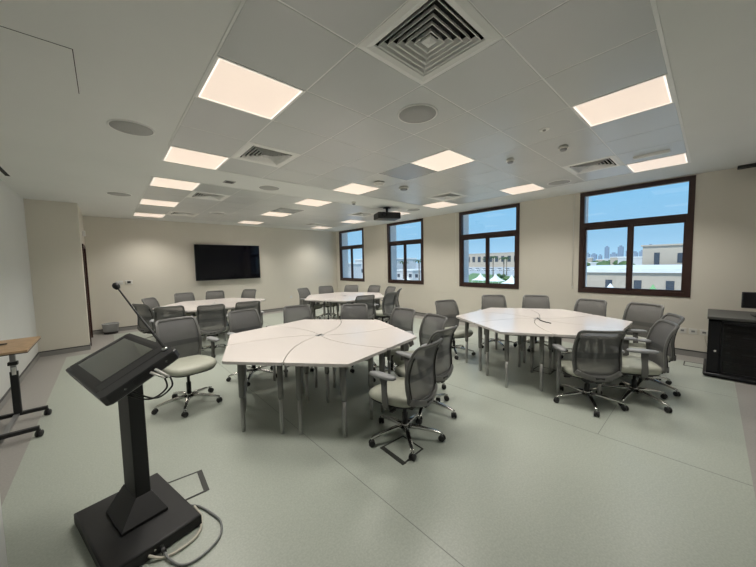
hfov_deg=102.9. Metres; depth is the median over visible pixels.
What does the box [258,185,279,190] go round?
ceiling speaker
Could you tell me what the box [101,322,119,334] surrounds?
waste bin
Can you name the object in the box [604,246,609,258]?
tower
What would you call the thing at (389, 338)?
table
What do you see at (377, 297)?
table
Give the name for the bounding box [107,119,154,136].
ceiling speaker
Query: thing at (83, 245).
door
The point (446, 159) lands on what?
recessed light
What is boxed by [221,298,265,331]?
table
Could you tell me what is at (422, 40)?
ceiling vent
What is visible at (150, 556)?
cable
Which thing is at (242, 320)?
office chair
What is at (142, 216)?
trim
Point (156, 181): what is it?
recessed light
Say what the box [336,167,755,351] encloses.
wall
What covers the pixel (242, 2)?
trim
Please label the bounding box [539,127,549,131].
sprinkler
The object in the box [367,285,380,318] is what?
office chair
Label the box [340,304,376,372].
office chair
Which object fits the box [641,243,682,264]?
building
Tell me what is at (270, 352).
table
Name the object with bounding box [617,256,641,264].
house
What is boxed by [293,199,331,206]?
recessed light
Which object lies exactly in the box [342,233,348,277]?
trim
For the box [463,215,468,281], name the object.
trim
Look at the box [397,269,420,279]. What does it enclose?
building
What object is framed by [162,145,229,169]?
recessed light
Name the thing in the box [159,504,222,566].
cable
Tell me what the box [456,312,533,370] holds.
table
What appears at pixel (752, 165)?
speaker
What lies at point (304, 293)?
office chair
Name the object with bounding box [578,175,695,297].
window
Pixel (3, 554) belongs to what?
wall
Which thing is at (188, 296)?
office chair
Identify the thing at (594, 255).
tower
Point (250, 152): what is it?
ceiling vent
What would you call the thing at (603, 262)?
tree
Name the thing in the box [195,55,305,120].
recessed light
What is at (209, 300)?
table
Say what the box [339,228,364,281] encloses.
window
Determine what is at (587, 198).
trim
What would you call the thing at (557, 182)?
ceiling speaker
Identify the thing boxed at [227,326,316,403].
table
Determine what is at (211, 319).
office chair
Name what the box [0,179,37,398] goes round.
wall
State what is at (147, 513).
lectern
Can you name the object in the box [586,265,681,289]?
building
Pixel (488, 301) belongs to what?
office chair
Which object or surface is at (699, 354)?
baseboard
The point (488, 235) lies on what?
window
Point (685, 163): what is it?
trim
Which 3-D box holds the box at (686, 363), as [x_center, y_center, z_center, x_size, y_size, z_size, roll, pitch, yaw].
[4.687,1.201,4.441,0.260,0.004,0.260,-5,5,-42]
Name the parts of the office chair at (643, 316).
seat, frame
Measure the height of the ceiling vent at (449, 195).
0.102 m
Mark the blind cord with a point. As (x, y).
(574, 195)
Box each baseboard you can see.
[0,352,39,410]
[93,303,319,334]
[339,303,706,357]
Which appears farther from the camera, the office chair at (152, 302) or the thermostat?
the thermostat
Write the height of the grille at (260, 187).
0.008 m
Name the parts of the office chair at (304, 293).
frame, seat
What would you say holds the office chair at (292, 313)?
on the floor
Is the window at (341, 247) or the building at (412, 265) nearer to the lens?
the window at (341, 247)
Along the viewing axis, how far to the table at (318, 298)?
7.61 m
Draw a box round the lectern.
[65,283,201,566]
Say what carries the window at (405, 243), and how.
in the wall at (724, 234)
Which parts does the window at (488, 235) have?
sash, sash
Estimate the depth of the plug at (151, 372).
1.57 m
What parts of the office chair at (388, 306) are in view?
seat, frame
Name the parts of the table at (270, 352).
leg, leg, leg, leg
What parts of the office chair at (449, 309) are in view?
frame, seat, arm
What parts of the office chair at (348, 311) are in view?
frame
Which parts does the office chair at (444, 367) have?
seat, armrest, arm, arm, frame, arm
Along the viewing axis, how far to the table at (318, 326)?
4.28 m
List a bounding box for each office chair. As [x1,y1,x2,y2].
[132,304,155,333]
[141,297,159,338]
[149,305,185,332]
[151,316,222,417]
[174,292,196,315]
[195,304,229,355]
[206,290,228,325]
[226,308,276,385]
[232,289,255,310]
[235,300,263,325]
[283,304,313,371]
[297,288,321,318]
[317,286,339,318]
[340,285,357,304]
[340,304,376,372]
[354,295,375,319]
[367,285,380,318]
[369,338,445,461]
[372,286,395,319]
[373,307,415,381]
[374,292,396,321]
[378,288,401,322]
[392,313,447,401]
[395,325,457,424]
[435,299,475,359]
[479,295,516,350]
[513,295,552,351]
[552,330,628,416]
[561,298,606,358]
[595,319,678,412]
[622,302,663,379]
[622,313,684,396]
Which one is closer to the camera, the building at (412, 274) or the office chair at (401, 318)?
the office chair at (401, 318)
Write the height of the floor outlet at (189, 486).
0.004 m
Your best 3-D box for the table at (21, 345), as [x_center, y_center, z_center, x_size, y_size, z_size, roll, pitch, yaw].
[-3.688,1.050,3.053,0.441,0.847,0.888,-5,5,-42]
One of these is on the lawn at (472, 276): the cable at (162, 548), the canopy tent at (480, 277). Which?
the canopy tent at (480, 277)
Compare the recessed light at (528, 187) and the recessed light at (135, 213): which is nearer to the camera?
the recessed light at (528, 187)
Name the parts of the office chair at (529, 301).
frame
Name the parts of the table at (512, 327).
leg, leg, leg, leg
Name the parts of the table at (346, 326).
leg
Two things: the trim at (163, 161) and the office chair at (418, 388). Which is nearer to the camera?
the office chair at (418, 388)
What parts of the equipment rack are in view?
glass door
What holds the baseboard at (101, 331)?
attached to the wall at (158, 256)
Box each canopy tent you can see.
[473,273,484,280]
[490,274,504,282]
[501,275,513,283]
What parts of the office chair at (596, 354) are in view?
armrest, arm, seat, arm, arm, frame, arm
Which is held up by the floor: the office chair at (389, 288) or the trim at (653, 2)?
the office chair at (389, 288)
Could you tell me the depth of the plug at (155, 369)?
1.58 m
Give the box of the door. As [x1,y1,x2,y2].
[82,244,92,345]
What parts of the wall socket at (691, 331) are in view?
wall socket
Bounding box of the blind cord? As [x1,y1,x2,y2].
[572,195,574,287]
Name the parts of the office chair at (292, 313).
frame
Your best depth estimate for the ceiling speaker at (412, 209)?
7.26 m
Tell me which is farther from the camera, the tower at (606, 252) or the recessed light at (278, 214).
the tower at (606, 252)
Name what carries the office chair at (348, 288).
on the floor
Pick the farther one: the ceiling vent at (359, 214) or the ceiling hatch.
the ceiling vent at (359, 214)
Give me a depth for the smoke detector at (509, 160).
3.77 m
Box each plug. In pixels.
[150,371,164,377]
[154,368,169,376]
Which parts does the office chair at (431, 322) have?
seat, frame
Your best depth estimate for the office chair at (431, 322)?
3.82 m
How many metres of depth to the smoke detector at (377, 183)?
4.71 m
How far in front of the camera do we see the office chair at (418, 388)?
2.57 m
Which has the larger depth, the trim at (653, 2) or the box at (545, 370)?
the box at (545, 370)
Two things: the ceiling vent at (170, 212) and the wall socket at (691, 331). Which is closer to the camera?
the wall socket at (691, 331)
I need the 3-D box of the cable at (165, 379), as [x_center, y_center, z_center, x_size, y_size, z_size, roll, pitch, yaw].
[-1.211,0.550,1.557,0.237,0.107,0.026,-2,4,-9]
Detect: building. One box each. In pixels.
[348,263,361,277]
[354,258,416,277]
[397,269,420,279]
[469,252,514,266]
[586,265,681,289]
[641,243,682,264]
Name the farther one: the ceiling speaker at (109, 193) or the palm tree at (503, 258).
the palm tree at (503, 258)
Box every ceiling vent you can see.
[0,164,12,176]
[166,211,199,216]
[187,191,230,200]
[231,142,300,167]
[303,223,326,225]
[348,212,373,216]
[357,0,502,84]
[425,192,466,200]
[562,155,624,174]
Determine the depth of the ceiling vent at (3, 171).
3.89 m
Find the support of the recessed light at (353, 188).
in the ceiling
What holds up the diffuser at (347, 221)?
attached to the recessed light at (346, 221)
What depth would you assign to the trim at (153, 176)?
5.12 m
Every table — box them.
[0,336,51,439]
[153,303,210,335]
[169,299,216,304]
[184,303,216,341]
[210,298,247,310]
[214,302,258,340]
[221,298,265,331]
[222,335,315,433]
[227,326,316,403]
[274,319,340,387]
[284,336,386,437]
[305,296,338,318]
[308,293,343,318]
[322,327,416,411]
[324,319,393,387]
[325,296,354,318]
[331,292,360,317]
[346,295,383,319]
[348,292,381,319]
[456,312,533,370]
[475,308,538,362]
[476,319,553,390]
[526,308,591,351]
[535,319,623,393]
[542,315,631,382]
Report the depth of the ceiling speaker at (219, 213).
7.22 m
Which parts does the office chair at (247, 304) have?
frame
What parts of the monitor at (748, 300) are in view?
casing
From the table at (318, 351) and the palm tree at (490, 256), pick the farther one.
the palm tree at (490, 256)
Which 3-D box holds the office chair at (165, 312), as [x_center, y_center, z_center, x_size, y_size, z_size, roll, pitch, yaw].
[-3.719,0.841,5.428,0.683,0.934,0.693,-3,4,-28]
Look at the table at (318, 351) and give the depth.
2.84 m
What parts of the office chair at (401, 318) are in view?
seat, frame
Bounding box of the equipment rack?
[702,309,755,383]
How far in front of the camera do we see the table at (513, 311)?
5.10 m
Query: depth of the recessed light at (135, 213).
7.30 m
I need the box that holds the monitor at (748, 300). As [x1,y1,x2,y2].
[741,292,755,316]
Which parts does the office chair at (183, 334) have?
arm, frame, arm, arm, seat, arm, arm, armrest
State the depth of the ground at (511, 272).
191.68 m
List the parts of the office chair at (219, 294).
frame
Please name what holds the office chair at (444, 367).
on the floor
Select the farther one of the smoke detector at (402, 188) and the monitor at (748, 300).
the smoke detector at (402, 188)
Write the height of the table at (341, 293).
0.737 m
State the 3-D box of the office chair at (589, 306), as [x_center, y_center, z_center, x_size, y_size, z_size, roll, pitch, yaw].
[3.310,0.737,4.820,0.663,0.935,0.692,-3,4,-30]
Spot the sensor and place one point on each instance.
(225, 181)
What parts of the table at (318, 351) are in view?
leg, leg, leg, leg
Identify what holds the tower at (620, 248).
on the ground at (511, 272)
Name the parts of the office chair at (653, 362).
arm, armrest, arm, seat, armrest, arm, arm, frame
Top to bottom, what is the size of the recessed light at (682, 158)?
0.016 m
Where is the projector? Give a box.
[374,207,400,220]
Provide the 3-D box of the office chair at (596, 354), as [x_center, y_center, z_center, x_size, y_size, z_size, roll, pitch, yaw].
[2.296,0.888,3.322,0.684,0.874,0.686,-1,4,10]
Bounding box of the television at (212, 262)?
[194,244,260,280]
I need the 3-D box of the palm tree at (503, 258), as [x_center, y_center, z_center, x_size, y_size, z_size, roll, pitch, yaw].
[44.230,-5.448,106.116,4.356,7.857,4.195,-5,5,-42]
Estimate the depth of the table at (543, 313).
4.78 m
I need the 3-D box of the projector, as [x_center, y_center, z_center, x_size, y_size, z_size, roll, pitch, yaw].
[0.212,-1.620,6.982,0.540,0.270,0.432,-2,4,-17]
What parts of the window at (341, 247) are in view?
sash, sash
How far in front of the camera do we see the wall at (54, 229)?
5.67 m
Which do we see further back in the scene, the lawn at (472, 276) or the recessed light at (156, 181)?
the lawn at (472, 276)
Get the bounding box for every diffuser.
[134,213,163,216]
[343,220,363,222]
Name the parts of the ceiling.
tile rail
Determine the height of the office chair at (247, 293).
0.929 m
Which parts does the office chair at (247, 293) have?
frame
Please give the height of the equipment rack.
0.800 m
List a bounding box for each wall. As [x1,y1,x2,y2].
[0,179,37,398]
[0,499,7,566]
[23,199,89,351]
[83,216,336,329]
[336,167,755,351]
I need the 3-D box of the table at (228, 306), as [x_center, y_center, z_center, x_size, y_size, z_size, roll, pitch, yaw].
[-3.284,0.846,6.724,1.007,0.737,0.852,-2,4,-6]
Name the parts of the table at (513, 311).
leg, leg, leg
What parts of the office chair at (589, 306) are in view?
frame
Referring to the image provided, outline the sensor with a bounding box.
[223,180,234,183]
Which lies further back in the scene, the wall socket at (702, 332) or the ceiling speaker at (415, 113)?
the wall socket at (702, 332)
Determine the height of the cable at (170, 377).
0.111 m
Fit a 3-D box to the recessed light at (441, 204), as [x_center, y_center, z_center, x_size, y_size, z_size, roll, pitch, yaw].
[1.397,-1.770,6.780,0.596,0.016,0.596,-5,5,-42]
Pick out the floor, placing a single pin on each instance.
(520, 477)
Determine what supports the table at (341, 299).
on the floor
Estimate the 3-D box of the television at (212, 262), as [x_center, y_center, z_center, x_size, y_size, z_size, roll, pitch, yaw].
[-4.618,-0.658,9.352,1.860,1.060,0.103,-5,5,-42]
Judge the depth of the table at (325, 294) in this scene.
8.50 m
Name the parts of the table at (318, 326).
leg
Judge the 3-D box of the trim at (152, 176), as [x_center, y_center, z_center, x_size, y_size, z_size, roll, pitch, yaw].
[-4.555,-1.573,5.761,0.015,0.010,4.200,-5,5,-42]
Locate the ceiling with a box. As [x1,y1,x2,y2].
[0,0,755,231]
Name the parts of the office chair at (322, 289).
seat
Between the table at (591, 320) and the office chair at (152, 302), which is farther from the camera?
the office chair at (152, 302)
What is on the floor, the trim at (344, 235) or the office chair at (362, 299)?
the office chair at (362, 299)
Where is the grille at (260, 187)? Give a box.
[259,186,278,189]
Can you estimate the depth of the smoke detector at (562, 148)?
3.38 m
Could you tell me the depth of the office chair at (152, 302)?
6.71 m
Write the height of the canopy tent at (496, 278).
3.100 m
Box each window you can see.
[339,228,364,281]
[387,218,423,284]
[459,203,519,288]
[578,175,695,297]
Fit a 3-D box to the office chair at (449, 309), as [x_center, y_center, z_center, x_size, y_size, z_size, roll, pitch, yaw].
[1.294,0.766,5.236,0.684,0.899,0.684,-3,4,-20]
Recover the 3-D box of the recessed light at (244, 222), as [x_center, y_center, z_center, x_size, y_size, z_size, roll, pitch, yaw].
[-3.758,-1.806,8.902,0.596,0.016,0.596,-5,5,-42]
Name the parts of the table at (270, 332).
leg, leg, leg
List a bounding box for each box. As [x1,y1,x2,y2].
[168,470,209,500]
[380,435,422,464]
[533,366,555,374]
[683,361,702,367]
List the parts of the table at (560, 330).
leg, leg, leg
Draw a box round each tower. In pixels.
[590,253,596,260]
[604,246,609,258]
[617,245,623,256]
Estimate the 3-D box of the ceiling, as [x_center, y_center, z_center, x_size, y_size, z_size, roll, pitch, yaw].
[-0.873,-1.696,5.338,8.450,0.150,11.400,-5,5,-42]
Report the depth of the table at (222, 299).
7.79 m
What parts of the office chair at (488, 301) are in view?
frame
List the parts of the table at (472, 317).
leg, leg, leg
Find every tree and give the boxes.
[414,259,420,279]
[490,256,496,277]
[499,257,507,276]
[596,260,609,264]
[618,261,634,264]
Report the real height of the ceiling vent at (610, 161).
0.102 m
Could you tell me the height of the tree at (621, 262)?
5.647 m
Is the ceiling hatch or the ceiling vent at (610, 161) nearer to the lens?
the ceiling hatch
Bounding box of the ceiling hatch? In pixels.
[1,26,78,92]
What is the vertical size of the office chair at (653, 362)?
0.894 m
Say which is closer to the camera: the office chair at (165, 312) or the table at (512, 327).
the table at (512, 327)
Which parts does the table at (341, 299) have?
leg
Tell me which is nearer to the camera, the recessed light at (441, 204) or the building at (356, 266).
the recessed light at (441, 204)
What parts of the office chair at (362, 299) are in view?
frame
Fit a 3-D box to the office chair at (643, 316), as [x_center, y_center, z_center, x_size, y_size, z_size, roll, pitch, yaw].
[3.558,0.768,4.199,0.678,0.945,0.688,-3,4,-25]
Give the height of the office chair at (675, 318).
0.905 m
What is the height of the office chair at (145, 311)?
0.929 m
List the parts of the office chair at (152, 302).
frame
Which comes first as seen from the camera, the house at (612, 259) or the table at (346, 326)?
the table at (346, 326)
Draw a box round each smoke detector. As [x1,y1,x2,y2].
[374,181,383,185]
[399,186,408,190]
[506,158,514,163]
[558,145,568,151]
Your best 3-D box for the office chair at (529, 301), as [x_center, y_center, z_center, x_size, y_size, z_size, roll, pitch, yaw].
[2.836,0.703,5.466,0.687,0.929,0.692,1,4,27]
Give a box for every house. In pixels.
[610,257,617,264]
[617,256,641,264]
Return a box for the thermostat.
[125,280,132,283]
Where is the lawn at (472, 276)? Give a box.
[469,273,513,282]
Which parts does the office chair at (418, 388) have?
armrest, arm, seat, arm, arm, arm, frame, arm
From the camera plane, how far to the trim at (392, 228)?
10.00 m
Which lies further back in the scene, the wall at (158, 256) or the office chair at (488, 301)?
the wall at (158, 256)
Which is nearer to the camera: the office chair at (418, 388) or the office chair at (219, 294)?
the office chair at (418, 388)
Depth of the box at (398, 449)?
2.58 m
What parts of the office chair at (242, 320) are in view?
arm, frame, arm, arm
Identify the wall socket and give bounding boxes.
[678,327,696,334]
[700,329,707,335]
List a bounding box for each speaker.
[106,192,131,196]
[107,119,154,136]
[209,212,225,214]
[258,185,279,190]
[398,104,437,123]
[407,208,420,210]
[547,180,570,184]
[737,163,755,169]
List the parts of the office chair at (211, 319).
frame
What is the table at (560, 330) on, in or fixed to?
on the floor
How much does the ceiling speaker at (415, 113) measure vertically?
0.012 m
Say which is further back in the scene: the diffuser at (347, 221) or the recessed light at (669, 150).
the diffuser at (347, 221)
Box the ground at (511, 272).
[416,263,513,275]
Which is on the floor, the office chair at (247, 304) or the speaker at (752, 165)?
the office chair at (247, 304)
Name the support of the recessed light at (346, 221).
in the ceiling
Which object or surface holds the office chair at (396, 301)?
on the floor
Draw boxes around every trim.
[132,176,152,215]
[142,216,315,228]
[153,176,406,212]
[160,0,245,160]
[163,161,436,208]
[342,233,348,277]
[390,225,396,279]
[437,163,687,208]
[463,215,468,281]
[585,197,588,284]
[650,0,690,162]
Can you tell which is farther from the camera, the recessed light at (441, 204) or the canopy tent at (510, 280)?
the canopy tent at (510, 280)
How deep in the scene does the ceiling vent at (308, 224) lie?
9.64 m
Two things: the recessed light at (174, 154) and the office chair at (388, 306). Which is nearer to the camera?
the recessed light at (174, 154)
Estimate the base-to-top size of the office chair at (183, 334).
0.984 m
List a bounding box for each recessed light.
[133,212,164,217]
[139,199,179,206]
[149,177,200,190]
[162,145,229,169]
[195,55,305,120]
[238,221,263,223]
[261,211,290,216]
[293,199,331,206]
[311,226,332,228]
[332,183,379,194]
[341,220,365,223]
[410,149,475,171]
[421,201,458,207]
[499,183,545,194]
[570,73,674,127]
[626,152,688,172]
[633,149,670,159]
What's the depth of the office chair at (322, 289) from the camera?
9.12 m
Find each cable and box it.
[126,378,167,399]
[132,376,172,398]
[148,505,202,559]
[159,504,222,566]
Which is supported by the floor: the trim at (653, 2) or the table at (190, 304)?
the table at (190, 304)
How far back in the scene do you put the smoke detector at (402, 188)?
5.05 m
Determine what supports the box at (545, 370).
on the floor
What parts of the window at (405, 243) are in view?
sash, sash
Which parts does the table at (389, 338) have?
leg, leg, leg, leg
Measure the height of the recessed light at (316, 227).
0.016 m
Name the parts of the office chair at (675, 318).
armrest, arm, seat, arm, arm, frame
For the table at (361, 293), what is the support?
on the floor
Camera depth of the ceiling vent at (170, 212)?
7.25 m
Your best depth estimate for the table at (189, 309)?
6.20 m
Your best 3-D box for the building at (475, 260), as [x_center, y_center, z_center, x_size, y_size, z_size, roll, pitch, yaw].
[122.729,-25.948,332.739,30.600,14.800,94.600,-5,5,-42]
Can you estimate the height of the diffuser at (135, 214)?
0.006 m
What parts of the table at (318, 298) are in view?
leg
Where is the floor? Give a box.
[0,304,755,566]
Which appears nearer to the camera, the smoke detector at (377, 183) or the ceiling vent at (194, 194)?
the smoke detector at (377, 183)
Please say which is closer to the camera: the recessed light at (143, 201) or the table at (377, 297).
the recessed light at (143, 201)
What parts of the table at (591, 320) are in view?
leg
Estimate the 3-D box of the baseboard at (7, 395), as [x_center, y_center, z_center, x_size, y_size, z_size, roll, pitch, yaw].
[-4.138,1.421,3.233,0.016,0.100,6.238,-5,5,-42]
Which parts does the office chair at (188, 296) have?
frame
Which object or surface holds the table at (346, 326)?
on the floor
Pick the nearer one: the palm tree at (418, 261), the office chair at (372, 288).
the office chair at (372, 288)
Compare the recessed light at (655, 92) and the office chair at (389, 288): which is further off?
the office chair at (389, 288)
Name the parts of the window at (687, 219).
sash, sash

